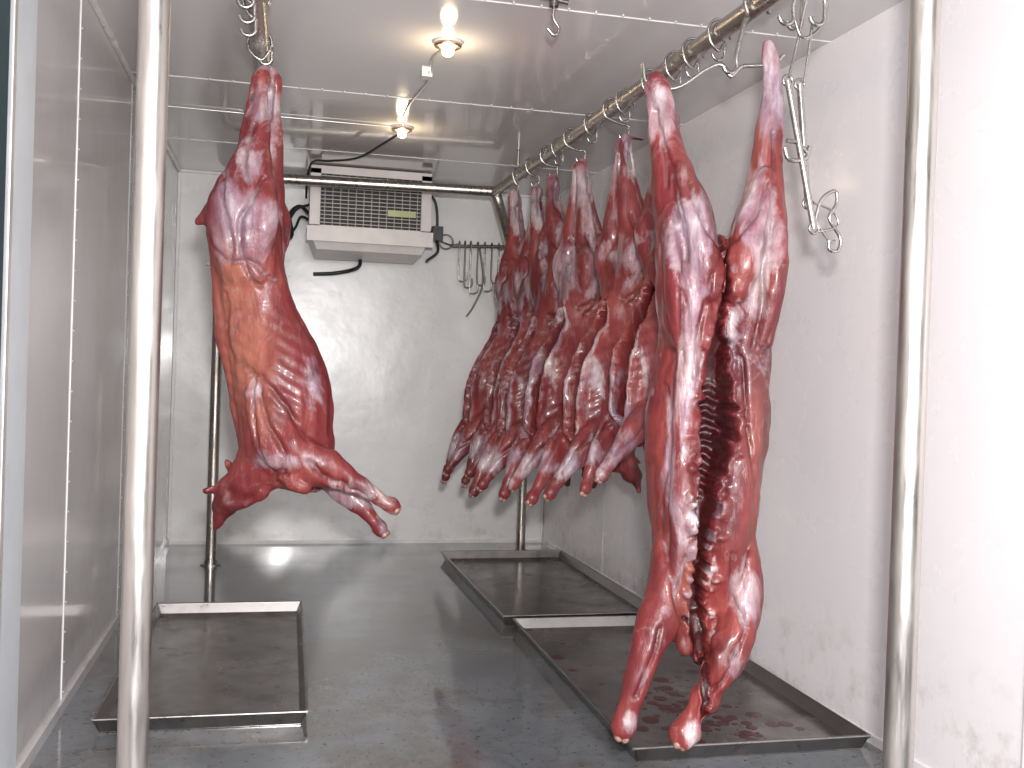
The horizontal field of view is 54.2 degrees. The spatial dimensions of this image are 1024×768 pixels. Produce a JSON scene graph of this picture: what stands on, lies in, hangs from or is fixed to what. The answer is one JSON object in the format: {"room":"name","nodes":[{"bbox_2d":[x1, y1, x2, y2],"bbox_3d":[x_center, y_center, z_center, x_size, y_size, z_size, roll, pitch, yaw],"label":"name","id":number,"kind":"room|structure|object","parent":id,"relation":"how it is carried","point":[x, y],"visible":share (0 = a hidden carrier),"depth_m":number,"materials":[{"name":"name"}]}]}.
{"room":"meat cold room","nodes":[
{"label":"meat cold room","id":0,"kind":"room"},
{"bbox_2d":[16,0,177,766],"bbox_3d":[-1.665,-0.134,3.873,0.100,2.500,5.900,2,1,-13],"label":"wall","id":1,"kind":"structure","parent":0,"point":[105,105],"depth_m":3.53,"materials":[{"name":"white metal"}]},
{"bbox_2d":[0,0,37,767],"bbox_3d":[-1.237,-0.106,2.401,0.070,2.500,0.440,2,1,-13],"label":"door frame","id":2,"kind":"structure","parent":1,"relation":"attached to","point":[18,18],"depth_m":2.48,"materials":[{"name":"metal"}]},
{"bbox_2d":[16,539,168,767],"bbox_3d":[-1.639,1.098,3.842,0.012,0.040,5.788,2,1,-13],"label":"baseboard","id":3,"kind":"structure","parent":1,"relation":"attached to","point":[35,747],"depth_m":3.54,"materials":[{"name":"grey metal"}]},
{"bbox_2d":[61,0,133,699],"bbox_3d":[-1.781,-0.145,4.604,0.008,2.500,2.428,2,1,-13],"label":"trim","id":4,"kind":"structure","parent":1,"relation":"attached to","point":[81,27],"depth_m":3.43,"materials":[{"name":"metal"}]},
{"bbox_2d":[89,0,545,538],"bbox_3d":[-0.346,-0.113,4.127,2.585,2.460,5.800,2,1,-13],"label":"trim","id":5,"kind":"structure","parent":1,"relation":"attached to","point":[94,3],"depth_m":6.64,"materials":[{"name":"grey metal"}]},
{"bbox_2d":[169,172,545,540],"bbox_3d":[-1.012,-0.141,7.001,2.585,2.500,0.100,2,1,-13],"label":"wall","id":6,"kind":"structure","parent":0,"point":[369,325],"depth_m":6.97,"materials":[{"name":"white metal"}]},
{"bbox_2d":[169,539,540,544],"bbox_3d":[-1.041,1.099,6.960,2.585,0.020,0.008,2,1,-13],"label":"baseboard","id":7,"kind":"structure","parent":6,"relation":"attached to","point":[532,540],"depth_m":6.94,"materials":[{"name":"grey metal"}]},
{"bbox_2d":[278,184,437,540],"bbox_3d":[-1.060,-0.142,6.936,1.027,2.500,0.007,2,1,-13],"label":"trim","id":8,"kind":"structure","parent":6,"relation":"attached to","point":[289,184],"depth_m":7.04,"materials":[{"name":"grey metal"}]},
{"bbox_2d":[438,234,504,316],"bbox_3d":[-0.280,-0.754,7.032,0.534,0.580,0.148,2,1,-13],"label":"wall hook rack","id":9,"kind":"object","parent":6,"relation":"attached to","point":[459,245],"visible":0.87,"depth_m":6.99,"materials":[{"name":"metal"}]},
{"bbox_2d":[29,542,882,767],"bbox_3d":[-0.186,1.225,2.852,5.400,0.100,8.600,2,1,-13],"label":"floor","id":10,"kind":"structure","parent":0,"point":[407,666],"depth_m":3.78,"materials":[{"name":"paint"}]},
{"bbox_2d":[91,601,307,732],"bbox_3d":[-1.198,1.101,4.084,0.688,0.054,1.628,2,1,-13],"label":"drip tray","id":11,"kind":"object","parent":10,"relation":"on","point":[214,664],"visible":0.95,"depth_m":3.94,"materials":[{"name":"metal"}]},
{"bbox_2d":[116,0,941,767],"bbox_3d":[-0.351,-0.094,4.244,2.129,2.500,4.828,2,1,-13],"label":"frame","id":12,"kind":"object","parent":10,"relation":"on","point":[154,16],"visible":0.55,"depth_m":2.07,"materials":[{"name":"silver metal"}]},
{"bbox_2d":[236,0,255,8],"bbox_3d":[-0.739,-1.155,2.858,0.094,0.173,0.012,2,1,-13],"label":"hook","id":13,"kind":"object","parent":12,"relation":"attached to","point":[253,2],"visible":1,"depth_m":2.85,"materials":[{"name":"metal"}]},
{"bbox_2d":[238,0,256,24],"bbox_3d":[-0.768,-1.157,2.985,0.094,0.173,0.012,2,1,-13],"label":"hook","id":14,"kind":"object","parent":12,"relation":"attached to","point":[254,12],"visible":0.87,"depth_m":2.98,"materials":[{"name":"metal"}]},
{"bbox_2d":[239,0,271,37],"bbox_3d":[-0.795,-1.159,3.102,0.094,0.173,0.012,2,1,-13],"label":"hook","id":15,"kind":"object","parent":12,"relation":"attached to","point":[268,3],"visible":0.85,"depth_m":3.10,"materials":[{"name":"metal"}]},
{"bbox_2d":[195,33,401,538],"bbox_3d":[-0.745,-0.345,3.546,0.771,1.799,0.329,2,1,0],"label":"deer carcass","id":16,"kind":"object","parent":12,"relation":"hanging from","point":[281,404],"visible":1,"depth_m":3.45},
{"bbox_2d":[440,166,526,483],"bbox_3d":[-0.087,-0.334,5.668,0.660,1.819,0.325,2,1,-24],"label":"deer carcass","id":17,"kind":"object","parent":12,"relation":"hanging from","point":[459,447],"visible":0.43,"depth_m":5.61},
{"bbox_2d":[461,156,543,488],"bbox_3d":[0.029,-0.334,5.393,0.660,1.804,0.317,2,1,-30],"label":"deer carcass","id":18,"kind":"object","parent":12,"relation":"hanging from","point":[525,312],"visible":0.29,"depth_m":5.37},
{"bbox_2d":[468,145,570,498],"bbox_3d":[0.113,-0.320,5.129,0.670,1.824,0.325,2,1,-27],"label":"deer carcass","id":19,"kind":"object","parent":12,"relation":"hanging from","point":[544,291],"visible":0.49,"depth_m":5.09},
{"bbox_2d":[498,127,601,501],"bbox_3d":[0.233,-0.332,4.736,0.654,1.785,0.326,2,1,-35],"label":"deer carcass","id":20,"kind":"object","parent":12,"relation":"hanging from","point":[576,280],"visible":0.72,"depth_m":4.70},
{"bbox_2d":[551,137,567,164],"bbox_3d":[0.234,-1.157,4.967,0.092,0.141,0.021,2,1,-13],"label":"hook","id":21,"kind":"object","parent":12,"relation":"attached to","point":[555,138],"visible":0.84,"depth_m":4.96,"materials":[{"name":"metal"}]},
{"bbox_2d":[525,97,643,506],"bbox_3d":[0.382,-0.349,4.205,0.648,1.730,0.305,2,1,-33],"label":"deer carcass","id":22,"kind":"object","parent":12,"relation":"hanging from","point":[617,264],"visible":0.71,"depth_m":4.17},
{"bbox_2d":[583,112,602,143],"bbox_3d":[0.361,-1.149,4.484,0.092,0.141,0.021,2,1,-13],"label":"hook","id":23,"kind":"object","parent":12,"relation":"attached to","point":[589,113],"visible":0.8,"depth_m":4.48,"materials":[{"name":"metal"}]},
{"bbox_2d":[615,88,635,122],"bbox_3d":[0.462,-1.142,4.097,0.092,0.141,0.021,2,1,-13],"label":"hook","id":24,"kind":"object","parent":12,"relation":"attached to","point":[621,89],"visible":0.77,"depth_m":4.09,"materials":[{"name":"metal"}]},
{"bbox_2d":[579,68,679,497],"bbox_3d":[0.509,-0.389,3.785,0.598,1.635,0.285,1,1,-39],"label":"deer carcass","id":25,"kind":"object","parent":12,"relation":"hanging from","point":[620,425],"visible":0.47,"depth_m":3.74},
{"bbox_2d":[664,50,687,86],"bbox_3d":[0.589,-1.133,3.613,0.092,0.141,0.021,2,1,-13],"label":"hook","id":26,"kind":"object","parent":12,"relation":"attached to","point":[679,75],"visible":0.65,"depth_m":3.60,"materials":[{"name":"metal"}]},
{"bbox_2d":[681,37,705,77],"bbox_3d":[0.627,-1.131,3.468,0.092,0.141,0.021,2,1,-13],"label":"hook","id":27,"kind":"object","parent":12,"relation":"attached to","point":[697,63],"visible":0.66,"depth_m":3.46,"materials":[{"name":"metal"}]},
{"bbox_2d":[611,0,788,750],"bbox_3d":[0.592,-0.077,3.015,0.449,2.244,0.518,2,1,14],"label":"deer carcass","id":28,"kind":"object","parent":12,"relation":"hanging from","point":[719,298],"visible":0.99,"depth_m":2.90},
{"bbox_2d":[707,18,732,61],"bbox_3d":[0.678,-1.127,3.274,0.092,0.141,0.021,2,1,-13],"label":"hook","id":29,"kind":"object","parent":12,"relation":"attached to","point":[723,46],"visible":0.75,"depth_m":3.27,"materials":[{"name":"metal"}]},
{"bbox_2d":[777,0,842,252],"bbox_3d":[0.806,-0.773,2.709,0.217,0.830,0.114,2,1,-13],"label":"hooks","id":30,"kind":"object","parent":12,"relation":"hanging from","point":[799,128],"visible":1,"depth_m":2.69,"materials":[{"name":"metal"}]},
{"bbox_2d":[441,550,642,624],"bbox_3d":[0.142,1.131,5.719,0.818,0.054,1.728,2,1,-14],"label":"drip tray","id":31,"kind":"object","parent":10,"relation":"on","point":[513,583],"visible":0.78,"depth_m":5.70,"materials":[{"name":"metal"}]},
{"bbox_2d":[512,615,870,761],"bbox_3d":[0.596,1.161,4.028,0.838,0.054,1.668,2,1,-13],"label":"drip tray","id":32,"kind":"object","parent":10,"relation":"on","point":[760,712],"visible":0.65,"depth_m":3.74,"materials":[{"name":"metal"}]},
{"bbox_2d":[97,0,903,195],"bbox_3d":[-0.234,-1.390,4.183,2.950,0.100,5.900,2,1,-13],"label":"ceiling","id":33,"kind":"structure","parent":0,"point":[507,57],"depth_m":4.28,"materials":[{"name":"metal"}]},
{"bbox_2d":[168,50,440,198],"bbox_3d":[-1.178,-1.278,5.123,1.265,0.204,2.657,2,1,-13],"label":"wiring","id":34,"kind":"object","parent":33,"relation":"attached to","point":[424,75],"visible":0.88,"depth_m":5.17,"materials":[{"name":"plastic"}]},
{"bbox_2d":[289,165,442,275],"bbox_3d":[-0.984,-1.056,6.638,1.021,0.663,0.580,2,1,-13],"label":"cooler","id":35,"kind":"object","parent":33,"relation":"attached to","point":[349,224],"visible":0.85,"depth_m":6.42,"materials":[{"name":"white metal"}]},
{"bbox_2d":[391,124,412,137],"bbox_3d":[-0.584,-1.333,5.304,0.116,0.058,0.116,2,1,-13],"label":"ceiling lamp","id":36,"kind":"object","parent":33,"relation":"attached to","point":[401,131],"depth_m":5.28,"materials":[{"name":"white glass"}]},
{"bbox_2d":[433,37,462,56],"bbox_3d":[-0.251,-1.309,3.913,0.116,0.058,0.116,2,1,-13],"label":"ceiling lamp","id":37,"kind":"object","parent":33,"relation":"attached to","point":[447,45],"depth_m":3.89,"materials":[{"name":"white glass"}]},
{"bbox_2d":[133,0,830,172],"bbox_3d":[-0.401,-1.349,4.735,2.678,0.010,2.658,2,1,-13],"label":"trim","id":38,"kind":"structure","parent":33,"relation":"attached to","point":[513,2],"depth_m":4.61,"materials":[{"name":"metal"}]},
{"bbox_2d":[546,0,568,36],"bbox_3d":[0.140,-1.245,3.368,0.102,0.151,0.080,2,1,-13],"label":"ceiling hook","id":39,"kind":"object","parent":33,"relation":"hanging from","point":[553,4],"depth_m":3.36,"materials":[{"name":"silver metal"}]},
{"bbox_2d":[542,0,1023,767],"bbox_3d":[1.023,-0.051,4.496,0.100,2.500,5.904,2,1,-15],"label":"wall","id":40,"kind":"structure","parent":0,"point":[823,531],"depth_m":3.41,"materials":[{"name":"white metal"}]},
{"bbox_2d":[541,538,927,767],"bbox_3d":[0.947,1.183,4.442,0.018,0.030,5.790,2,1,-15],"label":"baseboard","id":41,"kind":"structure","parent":40,"relation":"attached to","point":[875,741],"depth_m":3.39,"materials":[{"name":"grey metal"}]},
{"bbox_2d":[600,482,1023,767],"bbox_3d":[1.001,-0.050,4.373,0.006,2.500,3.417,2,1,-15],"label":"trim","id":42,"kind":"structure","parent":40,"relation":"attached to","point":[1022,741],"depth_m":2.73,"materials":[{"name":"grey metal"}]}
]}

